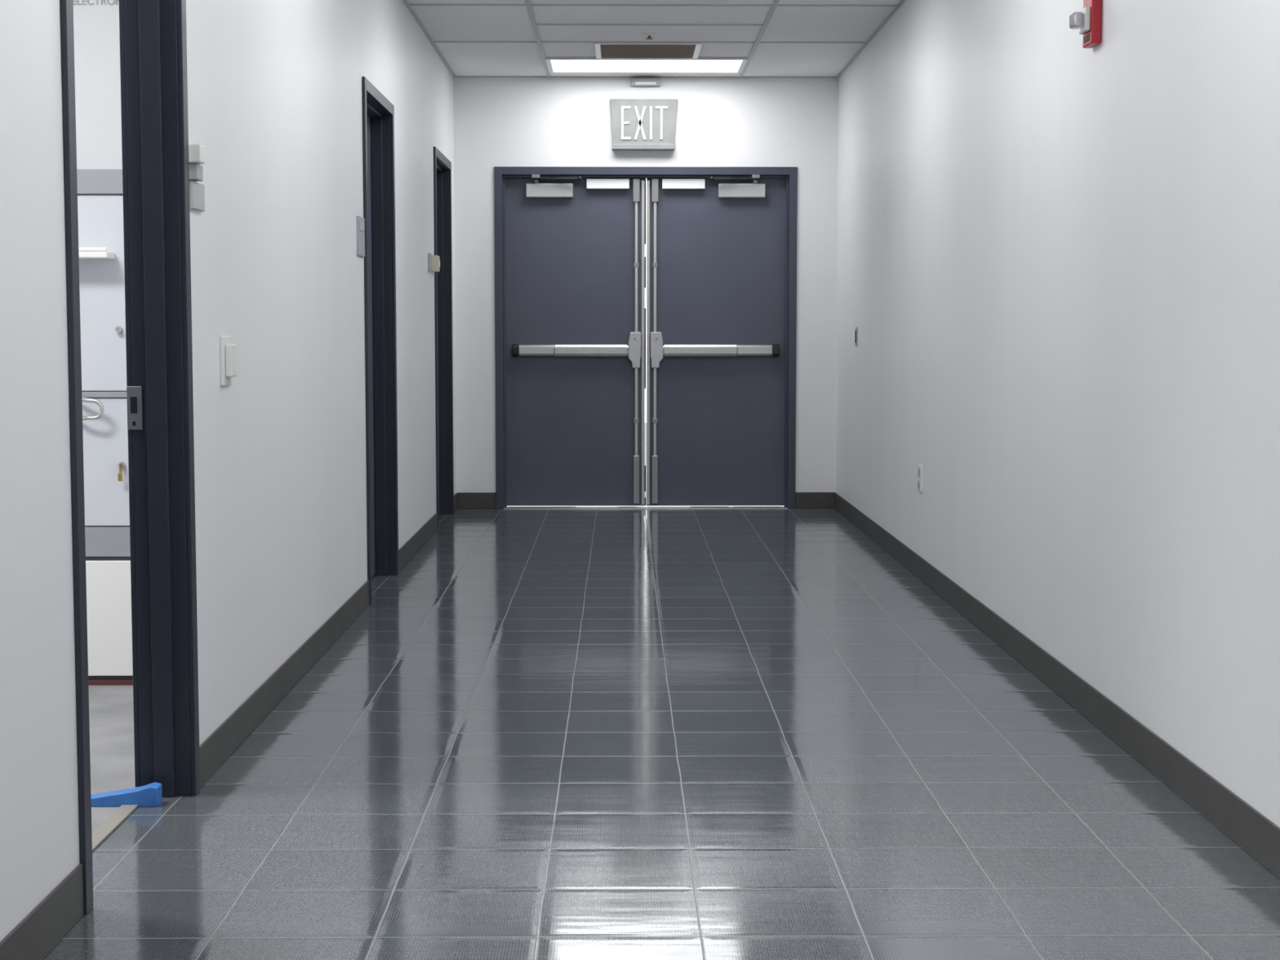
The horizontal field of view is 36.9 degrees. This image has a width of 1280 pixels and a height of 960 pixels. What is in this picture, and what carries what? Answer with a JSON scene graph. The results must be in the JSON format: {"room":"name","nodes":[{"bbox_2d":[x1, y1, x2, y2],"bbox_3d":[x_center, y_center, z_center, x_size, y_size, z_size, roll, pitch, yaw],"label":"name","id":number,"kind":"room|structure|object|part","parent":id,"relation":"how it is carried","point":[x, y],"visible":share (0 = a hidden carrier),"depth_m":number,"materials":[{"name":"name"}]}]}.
{"room":"building corridor","nodes":[
{"label":"building corridor","id":0,"kind":"room"},
{"bbox_2d":[73,0,122,168],"bbox_3d":[-2.790,-0.597,4.691,3.112,2.751,4.500,0,4,-1],"label":"wall","id":1,"kind":"structure","parent":0,"point":[95,27],"depth_m":6.52,"materials":[{"name":"paint"}]},
{"bbox_2d":[72,0,119,4],"bbox_3d":[-1.812,-1.621,6.494,0.221,0.024,0.004,0,4,-1],"label":"room lettering","id":2,"kind":"object","parent":1,"relation":"attached to","point":[73,0],"visible":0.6,"depth_m":6.49,"materials":[{"name":"grey"}]},
{"bbox_2d":[0,0,456,942],"bbox_3d":[-1.166,-0.552,4.123,0.126,2.751,16.330,0,4,-1],"label":"wall","id":3,"kind":"structure","parent":0,"point":[275,86],"depth_m":5.39,"materials":[{"name":"paint"}]},
{"bbox_2d":[59,0,199,915],"bbox_3d":[-1.166,-0.273,4.190,0.150,2.184,1.020,0,4,-1],"label":"frame","id":4,"kind":"object","parent":3,"relation":"attached to","point":[162,36],"visible":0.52,"depth_m":4.64,"materials":[{"name":"blue paint"}]},
{"bbox_2d":[126,386,142,429],"bbox_3d":[-1.226,-0.174,4.656,0.037,0.105,0.005,0,4,-1],"label":"strike plate","id":5,"kind":"object","parent":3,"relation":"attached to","point":[131,391],"visible":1,"depth_m":4.65,"materials":[{"name":"silver metal"}]},
{"bbox_2d":[130,396,137,425],"bbox_3d":[-1.228,-0.167,4.654,0.016,0.070,0.003,0,4,-1],"label":"strike holes","id":6,"kind":"object","parent":5,"relation":"attached to","point":[133,399],"depth_m":4.65,"materials":[{"name":"black metal"}]},
{"bbox_2d":[135,0,153,782],"bbox_3d":[-1.198,-0.266,4.644,0.004,2.100,0.014,0,4,-1],"label":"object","id":7,"kind":"structure","parent":3,"relation":"attached to","point":[136,1],"depth_m":4.64,"materials":[{"name":"black metal"}]},
{"bbox_2d":[188,143,204,211],"bbox_3d":[-1.092,-0.750,4.768,0.035,0.155,0.155,0,4,-1],"label":"card reader","id":8,"kind":"object","parent":3,"relation":"attached to","point":[196,151],"visible":0.92,"depth_m":4.72,"materials":[{"name":"white plastic"}]},
{"bbox_3d":[-1.098,-0.760,4.740,0.022,0.040,0.070,0,4,-1],"label":"plate","id":9,"kind":"part","parent":8,"relation":"part of","materials":[{"name":"grey plastic"}]},
{"bbox_3d":[-1.104,-0.708,4.784,0.010,0.068,0.130,0,4,-1],"label":"plate","id":10,"kind":"part","parent":8,"relation":"part of","materials":[{"name":"grey paint"}]},
{"bbox_2d":[219,336,236,385],"bbox_3d":[-1.099,-0.320,5.138,0.026,0.130,0.115,0,4,-1],"label":"light switch","id":11,"kind":"object","parent":3,"relation":"attached to","point":[228,350],"visible":1,"depth_m":5.11,"materials":[{"name":"white plastic"}]},
{"bbox_2d":[0,492,457,959],"bbox_3d":[-1.099,0.767,4.227,0.007,0.105,16.330,0,4,-1],"label":"baseboard","id":12,"kind":"structure","parent":3,"relation":"attached to","point":[35,936],"depth_m":5.21,"materials":[{"name":"rubber"}]},
{"bbox_2d":[356,215,364,257],"bbox_3d":[-1.134,-0.989,7.798,0.010,0.158,0.185,0,4,-1],"label":"room sign","id":13,"kind":"object","parent":3,"relation":"attached to","point":[360,220],"visible":1,"depth_m":7.76,"materials":[{"name":"grey plastic"}]},
{"bbox_2d":[366,115,375,577],"bbox_3d":[-1.257,-0.582,8.458,0.044,2.122,0.914,0,4,-1],"label":"leaf","id":14,"kind":"object","parent":3,"relation":"attached to","point":[368,118],"visible":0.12,"depth_m":8.84,"materials":[{"name":"blue paint"}]},
{"bbox_2d":[361,76,398,604],"bbox_3d":[-1.208,-0.605,8.457,0.150,2.184,1.020,0,4,-1],"label":"frame","id":15,"kind":"object","parent":3,"relation":"attached to","point":[380,110],"visible":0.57,"depth_m":8.89,"materials":[{"name":"blue paint"}]},
{"bbox_2d":[427,253,439,271],"bbox_3d":[-1.146,-1.208,10.688,0.043,0.100,0.280,0,4,-1],"label":"room sign","id":16,"kind":"object","parent":3,"relation":"attached to","point":[433,262],"visible":1,"depth_m":10.73,"materials":[{"name":"grey plastic"}]},
{"bbox_3d":[-1.161,-1.201,10.598,0.012,0.100,0.100,0,4,-1],"label":"plate","id":17,"kind":"part","parent":16,"relation":"part of","materials":[{"name":"grey plastic"}]},
{"bbox_2d":[433,146,453,530],"bbox_3d":[-1.238,-0.838,11.448,0.150,2.184,1.020,0,4,-1],"label":"frame","id":18,"kind":"object","parent":3,"relation":"attached to","point":[442,165],"visible":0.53,"depth_m":11.88,"materials":[{"name":"blue paint"}]},
{"bbox_2d":[453,77,838,493],"bbox_3d":[-0.024,-1.194,12.360,2.571,2.751,0.170,0,4,-1],"label":"wall","id":19,"kind":"structure","parent":0,"point":[499,122],"depth_m":12.21,"materials":[{"name":"paint"}]},
{"bbox_2d":[505,177,644,506],"bbox_3d":[-0.423,-0.890,12.389,0.905,2.119,0.045,0,4,-1],"label":"leaf","id":20,"kind":"object","parent":19,"relation":"attached to","point":[571,270],"visible":0.99,"depth_m":12.37,"materials":[{"name":"blue paint"}]},
{"bbox_2d":[525,174,582,198],"bbox_3d":[-0.548,-1.873,12.227,0.359,0.142,0.124,0,4,-1],"label":"door closer","id":21,"kind":"object","parent":20,"relation":"attached to","point":[535,189],"depth_m":12.24,"materials":[{"name":"grey paint"}]},
{"bbox_3d":[-0.523,-1.919,12.214,0.292,0.022,0.020,1,5,15],"label":"arm","id":22,"kind":"part","parent":21,"relation":"part of","materials":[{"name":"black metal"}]},
{"bbox_2d":[644,177,645,505],"bbox_3d":[0.032,-0.889,12.420,0.012,2.113,0.006,0,4,-1],"label":"seal","id":23,"kind":"object","parent":20,"relation":"attached to","point":[645,178],"visible":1,"depth_m":12.40,"materials":[{"name":"black plastic"}]},
{"bbox_2d":[641,180,649,504],"bbox_3d":[0.036,-0.880,12.370,0.052,2.084,0.004,0,4,-1],"label":"edge astragals","id":24,"kind":"object","parent":20,"relation":"attached to","point":[642,181],"visible":1,"depth_m":12.37,"materials":[{"name":"metal"}]},
{"bbox_2d":[511,178,640,503],"bbox_3d":[-0.407,-0.887,12.334,0.827,2.084,0.066,0,4,-1],"label":"bar","id":25,"kind":"object","parent":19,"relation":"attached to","point":[633,349],"visible":1,"depth_m":12.31,"materials":[{"name":"metal"}]},
{"bbox_3d":[-0.665,-0.833,12.330,0.227,0.068,0.022,0,4,-1],"label":"rail","id":26,"kind":"part","parent":25,"relation":"part of","materials":[{"name":"metal"}]},
{"bbox_3d":[-0.023,-0.893,12.350,0.020,2.014,0.020,0,4,-1],"label":"vertical rod","id":27,"kind":"part","parent":25,"relation":"part of","materials":[{"name":"metal"}]},
{"bbox_2d":[586,178,629,189],"bbox_3d":[-0.205,-1.893,12.266,0.273,0.064,0.050,0,4,-1],"label":"lock","id":28,"kind":"object","parent":19,"relation":"attached to","point":[592,184],"visible":1,"depth_m":12.24,"materials":[{"name":"white metal"}]},
{"bbox_2d":[609,98,677,150],"bbox_3d":[0.025,-2.252,12.155,0.429,0.317,0.075,0,4,-1],"label":"exit sign","id":29,"kind":"object","parent":19,"relation":"attached to","point":[637,124],"visible":1,"depth_m":12.13,"materials":[{"name":"grey metal"}]},
{"bbox_2d":[493,166,797,508],"bbox_3d":[0.036,-0.910,12.372,1.930,2.184,0.172,0,4,-1],"label":"frame","id":30,"kind":"object","parent":19,"relation":"attached to","point":[500,173],"visible":1,"depth_m":12.26,"materials":[{"name":"blue paint"}]},
{"bbox_2d":[457,492,834,508],"bbox_3d":[0.040,0.132,12.375,2.431,0.105,0.007,0,4,-1],"label":"baseboard","id":31,"kind":"structure","parent":19,"relation":"attached to","point":[465,500],"depth_m":12.38,"materials":[{"name":"rubber"}]},
{"bbox_2d":[503,505,787,509],"bbox_3d":[0.036,0.177,12.447,1.830,0.004,0.190,0,4,-1],"label":"threshold","id":32,"kind":"object","parent":19,"relation":"attached to","point":[644,506],"depth_m":12.42,"materials":[{"name":"metal"}]},
{"bbox_2d":[631,77,660,86],"bbox_3d":[0.035,-2.518,12.144,0.188,0.050,0.056,0,4,-1],"label":"sensor","id":33,"kind":"object","parent":19,"relation":"attached to","point":[635,82],"visible":1,"depth_m":12.12,"materials":[{"name":"grey plastic"}]},
{"bbox_2d":[662,178,705,189],"bbox_3d":[0.278,-1.893,12.270,0.273,0.064,0.050,0,4,-1],"label":"lock","id":34,"kind":"object","parent":19,"relation":"attached to","point":[667,184],"visible":1,"depth_m":12.24,"materials":[{"name":"white metal"}]},
{"bbox_2d":[646,177,786,506],"bbox_3d":[0.496,-0.891,12.398,0.905,2.119,0.045,0,4,-1],"label":"leaf","id":35,"kind":"object","parent":19,"relation":"attached to","point":[721,268],"visible":0.97,"depth_m":12.37,"materials":[{"name":"blue paint"}]},
{"bbox_2d":[650,178,778,503],"bbox_3d":[0.480,-0.888,12.343,0.827,2.084,0.066,0,4,-1],"label":"bar","id":36,"kind":"object","parent":35,"relation":"attached to","point":[658,349],"visible":1,"depth_m":12.32,"materials":[{"name":"metal"}]},
{"bbox_3d":[0.097,-0.894,12.351,0.020,2.014,0.020,0,4,-1],"label":"vertical rod","id":37,"kind":"part","parent":36,"relation":"part of","materials":[{"name":"metal"}]},
{"bbox_3d":[0.738,-0.834,12.343,0.227,0.068,0.022,0,4,-1],"label":"rail","id":38,"kind":"part","parent":36,"relation":"part of","materials":[{"name":"metal"}]},
{"bbox_2d":[710,174,765,198],"bbox_3d":[0.623,-1.874,12.238,0.359,0.142,0.124,0,4,-1],"label":"door closer","id":39,"kind":"object","parent":35,"relation":"attached to","point":[754,190],"depth_m":12.25,"materials":[{"name":"grey paint"}]},
{"bbox_3d":[0.598,-1.920,12.225,0.292,0.022,0.020,-1,5,-16],"label":"arm","id":40,"kind":"part","parent":39,"relation":"part of","materials":[{"name":"black plastic"}]},
{"bbox_2d":[407,0,900,76],"bbox_3d":[-1.424,-1.974,4.020,5.833,0.100,16.650,0,4,-1],"label":"ceiling","id":41,"kind":"structure","parent":0,"point":[442,23],"depth_m":10.27,"materials":[{"name":"tile"}]},
{"bbox_2d":[545,57,747,72],"bbox_3d":[0.037,-2.509,11.606,1.192,0.012,0.586,0,4,-1],"label":"ceiling light","id":42,"kind":"object","parent":41,"relation":"in","point":[554,65],"depth_m":11.62,"materials":[{"name":"white plastic"}]},
{"bbox_2d":[595,43,701,58],"bbox_3d":[0.043,-2.460,10.993,0.595,0.014,0.576,0,4,-1],"label":"ceiling vent","id":43,"kind":"object","parent":41,"relation":"in","point":[603,51],"visible":1,"depth_m":10.96,"materials":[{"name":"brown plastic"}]},
{"bbox_2d":[641,32,657,39],"bbox_3d":[0.051,-2.410,10.425,0.090,0.026,0.090,0,4,-1],"label":"sprinkler","id":44,"kind":"object","parent":41,"relation":"attached to","point":[649,35],"visible":1,"depth_m":10.41,"materials":[{"name":"silver metal"}]},
{"bbox_2d":[402,0,905,77],"bbox_3d":[0.120,-1.922,4.029,2.445,0.006,16.330,0,4,-1],"label":"grid","id":45,"kind":"object","parent":41,"relation":"attached to","point":[539,42],"visible":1,"depth_m":10.67,"materials":[{"name":"silver metal"}]},
{"bbox_2d":[42,508,1279,959],"bbox_3d":[-1.424,0.868,4.242,5.833,0.100,16.650,0,4,-1],"label":"floor","id":46,"kind":"structure","parent":0,"point":[620,734],"depth_m":4.79,"materials":[{"name":"tile"}]},
{"bbox_2d":[76,168,133,684],"bbox_3d":[-1.862,-0.173,6.318,1.000,1.655,0.540,0,4,-1],"label":"storage cabinet","id":47,"kind":"object","parent":46,"relation":"on","point":[100,191],"visible":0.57,"depth_m":6.15,"materials":[{"name":"white plastic"}]},
{"bbox_3d":[-1.765,-0.227,6.110,0.131,0.074,0.030,2,5,24],"label":"pull handle","id":48,"kind":"part","parent":47,"relation":"part of","materials":[{"name":"metal"}]},
{"bbox_2d":[78,247,115,258],"bbox_3d":[-1.755,-0.716,6.056,0.170,0.033,0.100,0,4,-1],"label":"shelf","id":49,"kind":"object","parent":47,"relation":"attached to","point":[83,252],"depth_m":6.01,"materials":[{"name":"white plastic"}]},
{"bbox_3d":[-1.862,-0.963,6.301,1.000,0.078,0.450,0,4,-1],"label":"cornice","id":50,"kind":"part","parent":47,"relation":"part of","materials":[{"name":"grey"}]},
{"bbox_3d":[-1.862,-0.612,6.334,1.000,0.623,0.440,0,4,-1],"label":"door","id":51,"kind":"part","parent":47,"relation":"part of","materials":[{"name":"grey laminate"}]},
{"bbox_3d":[-1.862,-0.290,6.356,1.000,0.018,0.446,0,4,-1],"label":"rail","id":52,"kind":"part","parent":47,"relation":"part of","materials":[{"name":"grey metal"}]},
{"bbox_3d":[-1.862,0.431,6.415,1.000,0.375,0.440,0,4,-1],"label":"drawer","id":53,"kind":"part","parent":47,"relation":"part of","materials":[{"name":"white plastic"}]},
{"bbox_3d":[-1.662,-0.479,6.115,0.020,0.020,0.020,0,4,-1],"label":"knob","id":54,"kind":"part","parent":47,"relation":"part of","materials":[{"name":"metal"}]},
{"bbox_2d":[92,804,137,851],"bbox_3d":[-1.226,0.813,4.274,0.040,0.006,0.920,0,4,-1],"label":"threshold","id":55,"kind":"object","parent":46,"relation":"on","point":[122,813],"depth_m":4.44,"materials":[{"name":"beige"}]},
{"bbox_2d":[90,782,162,806],"bbox_3d":[-1.261,0.762,4.646,0.197,0.050,0.050,0,4,-1],"label":"wedge","id":56,"kind":"object","parent":46,"relation":"on","point":[150,794],"visible":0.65,"depth_m":4.62,"materials":[{"name":"blue rubber"}]},
{"bbox_2d":[835,0,1279,827],"bbox_3d":[1.416,-0.561,4.233,0.150,2.751,16.500,0,4,-1],"label":"wall","id":57,"kind":"structure","parent":0,"point":[1059,258],"depth_m":5.70,"materials":[{"name":"paint"}]},
{"bbox_2d":[854,327,857,346],"bbox_3d":[1.268,-0.841,11.252,0.010,0.110,0.080,0,4,-1],"label":"wall switch","id":58,"kind":"object","parent":57,"relation":"attached to","point":[856,328],"visible":1,"depth_m":11.22,"materials":[{"name":"grey plastic"}]},
{"bbox_2d":[917,465,922,492],"bbox_3d":[1.290,-0.007,8.849,0.012,0.120,0.080,0,4,-1],"label":"power outlet","id":59,"kind":"object","parent":57,"relation":"attached to","point":[920,467],"visible":1,"depth_m":8.82,"materials":[{"name":"white plastic"}]},
{"bbox_2d":[834,492,1279,879],"bbox_3d":[1.339,0.765,4.250,0.007,0.105,16.330,0,4,-1],"label":"baseboard","id":60,"kind":"structure","parent":57,"relation":"attached to","point":[1252,831],"depth_m":5.40,"materials":[{"name":"rubber"}]},
{"bbox_2d":[1069,0,1102,48],"bbox_3d":[1.289,-1.334,5.566,0.078,0.145,0.110,0,4,-1],"label":"fire alarm strobe","id":61,"kind":"object","parent":57,"relation":"attached to","point":[1088,20],"visible":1,"depth_m":5.53,"materials":[{"name":"red plastic"}]},
{"label":"outside","id":62,"kind":"structure","parent":0,"visible":0},
{"bbox_2d":[644,422,646,505],"bbox_3d":[-0.179,-0.223,18.287,12.000,0.095,11.500,0,4,-1],"label":"ground","id":63,"kind":"structure","parent":62,"point":[645,423],"depth_m":17.66,"materials":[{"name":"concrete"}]}
]}

